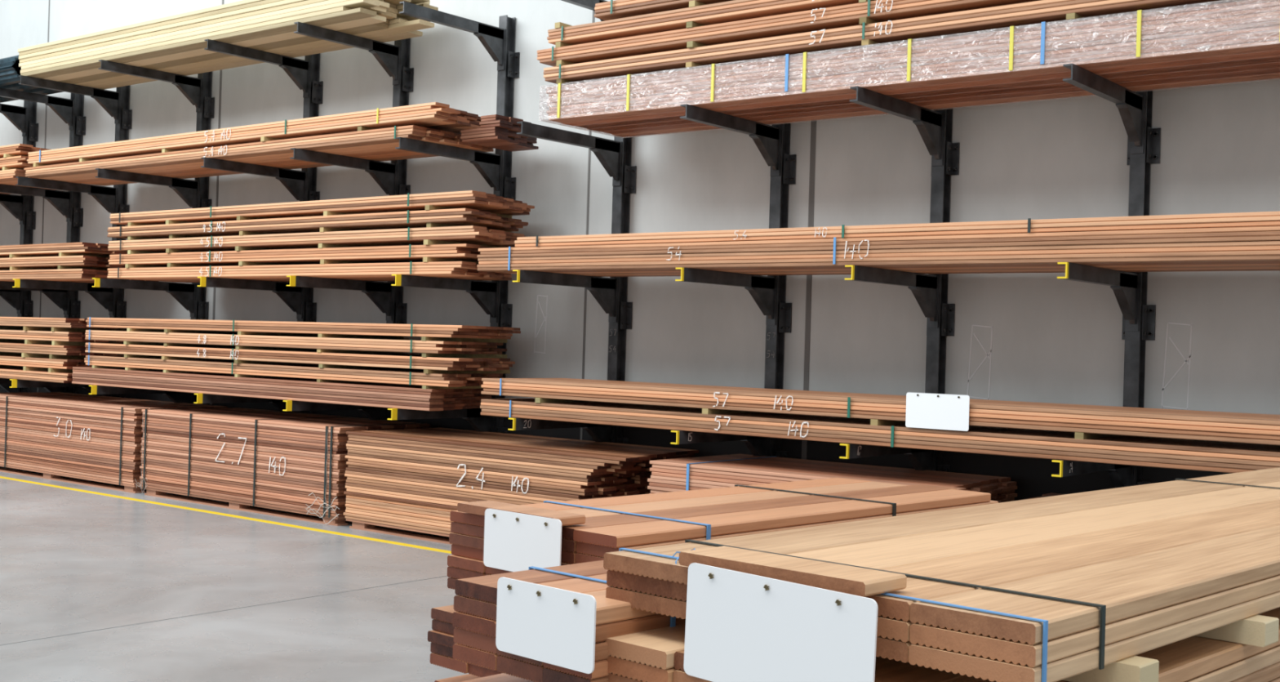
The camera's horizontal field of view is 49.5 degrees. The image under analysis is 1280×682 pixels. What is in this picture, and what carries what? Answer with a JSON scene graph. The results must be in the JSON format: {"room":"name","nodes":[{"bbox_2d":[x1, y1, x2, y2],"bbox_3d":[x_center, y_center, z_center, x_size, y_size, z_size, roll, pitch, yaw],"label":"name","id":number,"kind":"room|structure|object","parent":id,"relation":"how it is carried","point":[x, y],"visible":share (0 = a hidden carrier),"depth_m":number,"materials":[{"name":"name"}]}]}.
{"room":"lumber warehouse","nodes":[
{"label":"lumber warehouse","id":0,"kind":"room"},
{"bbox_2d":[0,466,468,681],"bbox_3d":[-6.876,1.357,4.258,32.000,0.202,18.160,2,0,38],"label":"floor","id":1,"kind":"structure","parent":0,"point":[72,561],"depth_m":7.70,"materials":[{"name":"concrete"}]},
{"bbox_2d":[0,100,38,392],"bbox_3d":[-7.245,-0.736,15.206,0.184,4.000,1.156,2,0,38],"label":"rack","id":2,"kind":"object","parent":1,"relation":"on","point":[24,118],"visible":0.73,"depth_m":15.55,"materials":[{"name":"black metal"}]},
{"bbox_2d":[0,55,64,102],"bbox_3d":[-6.726,-2.755,14.705,1.850,0.256,0.808,2,0,38],"label":"roll","id":3,"kind":"object","parent":2,"relation":"on","point":[10,70],"visible":0.26,"depth_m":14.06,"materials":[{"name":"plastic"}]},
{"bbox_2d":[0,143,80,194],"bbox_3d":[-7.247,-1.806,15.093,3.802,0.336,0.859,2,0,38],"label":"stack","id":4,"kind":"object","parent":2,"relation":"on","point":[13,157],"visible":0.19,"depth_m":13.80,"materials":[{"name":"brown wood"}]},
{"bbox_2d":[0,316,126,382],"bbox_3d":[-6.925,0.048,14.787,4.754,0.608,0.859,2,0,38],"label":"stack","id":5,"kind":"object","parent":2,"relation":"on","point":[30,349],"visible":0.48,"depth_m":13.39,"materials":[{"name":"brown wood"}]},
{"bbox_2d":[0,242,158,283],"bbox_3d":[-6.807,-0.793,14.712,5.004,0.336,0.853,2,0,38],"label":"stack","id":6,"kind":"object","parent":2,"relation":"on","point":[75,262],"visible":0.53,"depth_m":13.27,"materials":[{"name":"brown wood"}]},
{"bbox_2d":[0,88,85,393],"bbox_3d":[-6.463,-0.715,14.584,0.184,4.000,1.156,2,0,38],"label":"rack","id":7,"kind":"object","parent":1,"relation":"on","point":[70,111],"visible":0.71,"depth_m":14.90,"materials":[{"name":"black metal"}]},
{"bbox_2d":[9,75,132,397],"bbox_3d":[-5.759,-0.695,14.023,0.184,4.000,1.156,2,0,38],"label":"rack","id":8,"kind":"object","parent":1,"relation":"on","point":[116,104],"visible":0.69,"depth_m":14.22,"materials":[{"name":"black metal"}]},
{"bbox_2d":[0,391,227,493],"bbox_3d":[-5.335,0.942,13.525,3.095,0.751,0.993,2,0,38],"label":"bundle","id":9,"kind":"object","parent":1,"relation":"on","point":[54,434],"visible":0.63,"depth_m":12.91,"materials":[{"name":"brown wood"}]},
{"bbox_2d":[88,59,214,404],"bbox_3d":[-4.625,-0.664,13.121,0.184,4.000,1.156,2,0,38],"label":"rack","id":10,"kind":"object","parent":1,"relation":"on","point":[197,91],"visible":0.59,"depth_m":13.33,"materials":[{"name":"black metal"}]},
{"bbox_2d":[17,0,438,89],"bbox_3d":[-3.834,-2.677,12.405,5.277,0.286,0.841,2,0,38],"label":"stack","id":11,"kind":"object","parent":10,"relation":"on","point":[175,44],"visible":0.88,"depth_m":11.93,"materials":[{"name":"beige wood"}]},
{"bbox_2d":[0,575,445,644],"bbox_3d":[-5.942,1.282,2.457,0.006,0.001,16.500,2,0,38],"label":"joint","id":12,"kind":"object","parent":1,"relation":"on","point":[443,575],"depth_m":7.14,"materials":[{"name":"grey concrete"}]},
{"bbox_2d":[193,39,323,413],"bbox_3d":[-3.334,-0.628,12.094,0.184,4.000,1.156,2,0,38],"label":"rack","id":13,"kind":"object","parent":1,"relation":"on","point":[301,184],"visible":0.64,"depth_m":12.30,"materials":[{"name":"black metal"}]},
{"bbox_2d":[23,102,493,186],"bbox_3d":[-3.473,-1.653,12.083,5.890,0.242,0.854,2,0,38],"label":"stack","id":14,"kind":"object","parent":13,"relation":"on","point":[371,135],"visible":0.92,"depth_m":11.36,"materials":[{"name":"brown wood"}]},
{"bbox_2d":[134,407,431,525],"bbox_3d":[-3.025,1.006,11.671,2.725,0.751,1.017,2,0,38],"label":"bundle","id":15,"kind":"object","parent":1,"relation":"on","point":[242,457],"visible":0.8,"depth_m":11.22,"materials":[{"name":"brown wood"}]},
{"bbox_2d":[282,22,413,421],"bbox_3d":[-2.395,-0.602,11.346,0.184,4.000,1.156,2,0,38],"label":"rack","id":16,"kind":"object","parent":1,"relation":"on","point":[394,59],"visible":0.69,"depth_m":11.56,"materials":[{"name":"black metal"}]},
{"bbox_2d":[106,190,534,282],"bbox_3d":[-2.727,-0.807,11.467,4.763,0.589,0.865,2,0,38],"label":"stack","id":17,"kind":"object","parent":16,"relation":"on","point":[433,234],"visible":0.97,"depth_m":10.80,"materials":[{"name":"brown wood"}]},
{"bbox_2d":[387,1,519,433],"bbox_3d":[-1.433,-0.575,10.581,0.184,4.000,1.156,2,0,38],"label":"rack","id":18,"kind":"object","parent":1,"relation":"on","point":[495,168],"visible":0.77,"depth_m":10.84,"materials":[{"name":"black metal"}]},
{"bbox_2d":[71,316,520,410],"bbox_3d":[-3.026,0.148,11.682,5.148,0.624,0.865,2,0,38],"label":"stack","id":19,"kind":"object","parent":18,"relation":"on","point":[349,363],"visible":1,"depth_m":10.92,"materials":[{"name":"brown wood"}]},
{"bbox_2d":[460,114,538,151],"bbox_3d":[-1.002,-1.553,10.388,0.409,0.178,0.561,2,0,38],"label":"stack","id":20,"kind":"object","parent":18,"relation":"on","point":[495,131],"visible":0.92,"depth_m":10.22,"materials":[{"name":"red wood"}]},
{"bbox_2d":[343,427,698,544],"bbox_3d":[-0.860,1.079,9.965,2.716,0.724,0.991,2,0,38],"label":"bundle","id":21,"kind":"object","parent":1,"relation":"on","point":[411,479],"visible":0.68,"depth_m":9.74,"materials":[{"name":"brown wood"}]},
{"bbox_2d":[452,560,685,681],"bbox_3d":[0.703,0.932,2.950,0.320,1.087,2.659,2,0,43],"label":"boards","id":22,"kind":"object","parent":1,"relation":"on","point":[475,602],"visible":0.08,"depth_m":2.05,"materials":[{"name":"brown wood"}]},
{"bbox_2d":[495,576,595,673],"bbox_3d":[-0.135,0.396,1.946,0.201,0.106,0.006,2,0,43],"label":"sign plate","id":23,"kind":"object","parent":22,"relation":"attached to","point":[557,626],"visible":1,"depth_m":1.94,"materials":[{"name":"white"}]},
{"bbox_2d":[507,0,636,444],"bbox_3d":[-0.478,-0.549,9.821,0.184,4.000,1.156,2,0,38],"label":"rack","id":24,"kind":"object","parent":1,"relation":"on","point":[615,156],"visible":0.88,"depth_m":10.12,"materials":[{"name":"black metal"}]},
{"bbox_2d":[427,477,998,681],"bbox_3d":[0.227,0.902,3.152,0.477,1.120,1.443,2,0,44],"label":"boards","id":25,"kind":"object","parent":1,"relation":"on","point":[591,528],"visible":0.19,"depth_m":2.86,"materials":[{"name":"brown wood"}]},
{"bbox_2d":[483,507,561,571],"bbox_3d":[-0.226,0.385,2.642,0.217,0.113,0.006,2,0,43],"label":"sign plate","id":26,"kind":"object","parent":25,"relation":"attached to","point":[513,541],"visible":0.9,"depth_m":2.64,"materials":[{"name":"white"}]},
{"bbox_2d":[670,104,796,457],"bbox_3d":[0.601,-0.519,8.962,0.184,4.000,1.156,2,0,38],"label":"rack","id":27,"kind":"object","parent":1,"relation":"on","point":[768,292],"visible":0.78,"depth_m":9.28,"materials":[{"name":"black metal"}]},
{"bbox_2d":[647,453,1017,502],"bbox_3d":[1.160,1.133,8.357,2.096,0.728,0.993,2,0,38],"label":"bundle","id":28,"kind":"object","parent":1,"relation":"on","point":[684,473],"visible":0.17,"depth_m":8.30,"materials":[{"name":"brown wood"}]},
{"bbox_2d":[839,86,959,471],"bbox_3d":[1.532,-0.493,8.221,0.184,4.000,1.156,2,0,38],"label":"rack","id":29,"kind":"object","parent":1,"relation":"on","point":[935,126],"visible":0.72,"depth_m":8.55,"materials":[{"name":"black metal"}]},
{"bbox_2d":[476,211,1279,276],"bbox_3d":[2.132,-0.512,7.600,7.691,0.231,0.853,2,0,38],"label":"stack","id":30,"kind":"object","parent":29,"relation":"on","point":[1238,241],"visible":0.98,"depth_m":7.58,"materials":[{"name":"brown wood"}]},
{"bbox_2d":[480,377,1279,472],"bbox_3d":[1.414,0.454,8.146,5.795,0.261,0.855,2,0,38],"label":"stack","id":31,"kind":"object","parent":29,"relation":"on","point":[1226,442],"visible":0.98,"depth_m":7.65,"materials":[{"name":"brown wood"}]},
{"bbox_2d":[905,391,969,431],"bbox_3d":[1.595,0.378,7.455,0.370,0.190,0.008,2,0,38],"label":"sign plate","id":32,"kind":"object","parent":31,"relation":"attached to","point":[923,410],"visible":1,"depth_m":7.45,"materials":[{"name":"white"}]},
{"bbox_2d":[542,0,1279,137],"bbox_3d":[1.948,-1.521,7.785,6.010,0.236,0.890,2,0,38],"label":"bundle","id":33,"kind":"object","parent":29,"relation":"on","point":[1235,42],"visible":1,"depth_m":7.60,"materials":[{"name":"red wood"}]},
{"bbox_2d":[537,0,1247,85],"bbox_3d":[1.922,-1.890,7.797,6.053,0.498,0.861,2,0,38],"label":"stack","id":34,"kind":"object","parent":33,"relation":"on","point":[637,37],"visible":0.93,"depth_m":8.24,"materials":[{"name":"brown wood"}]},
{"bbox_2d":[603,466,1279,681],"bbox_3d":[1.556,0.915,3.206,0.701,1.171,4.090,2,0,44],"label":"boards","id":35,"kind":"object","parent":1,"relation":"on","point":[1175,580],"visible":0.83,"depth_m":1.94,"materials":[{"name":"beige wood"}]},
{"bbox_2d":[683,562,878,681],"bbox_3d":[0.168,0.372,1.733,0.299,0.154,0.006,2,0,43],"label":"sign plate","id":36,"kind":"object","parent":35,"relation":"attached to","point":[740,626],"visible":1,"depth_m":1.73,"materials":[{"name":"white plastic"},{"name":"metal screws"}]},
{"bbox_2d":[1022,492,1063,499],"bbox_3d":[2.300,1.191,7.401,0.594,0.673,0.702,2,0,38],"label":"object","id":37,"kind":"object","parent":1,"relation":"on","point":[1051,494],"visible":0.02,"depth_m":7.72,"materials":[{"name":"red wood"}]},
{"bbox_2d":[1051,63,1160,488],"bbox_3d":[2.494,-0.466,7.456,0.184,4.000,1.156,2,0,38],"label":"rack","id":38,"kind":"object","parent":1,"relation":"on","point":[1135,108],"visible":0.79,"depth_m":7.80,"materials":[{"name":"black metal"}]},
{"bbox_2d":[0,0,1279,414],"bbox_3d":[-1.178,-2.317,11.290,32.000,7.500,0.203,2,0,38],"label":"wall","id":39,"kind":"structure","parent":0,"point":[1055,340],"depth_m":9.32,"materials":[{"name":"paint"}]},
{"bbox_2d":[37,0,49,391],"bbox_3d":[-6.638,-2.469,15.507,0.020,7.500,0.004,2,0,38],"label":"trim","id":40,"kind":"structure","parent":39,"relation":"attached to","point":[49,0],"depth_m":15.50,"materials":[{"name":"grey metal"}]},
{"bbox_2d":[209,0,224,404],"bbox_3d":[-4.072,-2.398,13.465,0.030,7.500,0.004,2,0,38],"label":"trim","id":41,"kind":"structure","parent":39,"relation":"attached to","point":[223,1],"depth_m":13.46,"materials":[{"name":"grey metal"}]},
{"bbox_2d":[580,10,595,439],"bbox_3d":[-0.356,-2.295,10.508,0.020,7.500,0.004,2,0,38],"label":"trim","id":42,"kind":"structure","parent":39,"relation":"attached to","point":[593,13],"depth_m":10.50,"materials":[{"name":"grey metal"}]},
{"bbox_2d":[0,386,1231,500],"bbox_3d":[-1.335,0.979,11.207,32.000,0.900,0.003,2,0,38],"label":"baseboard","id":43,"kind":"structure","parent":39,"relation":"attached to","point":[1033,477],"depth_m":8.95,"materials":[{"name":"black"}]},
{"bbox_2d":[801,120,816,459],"bbox_3d":[1.185,-2.252,9.282,0.040,7.500,0.004,2,0,38],"label":"trim","id":44,"kind":"structure","parent":39,"relation":"attached to","point":[813,124],"depth_m":9.28,"materials":[{"name":"grey metal"}]}
]}

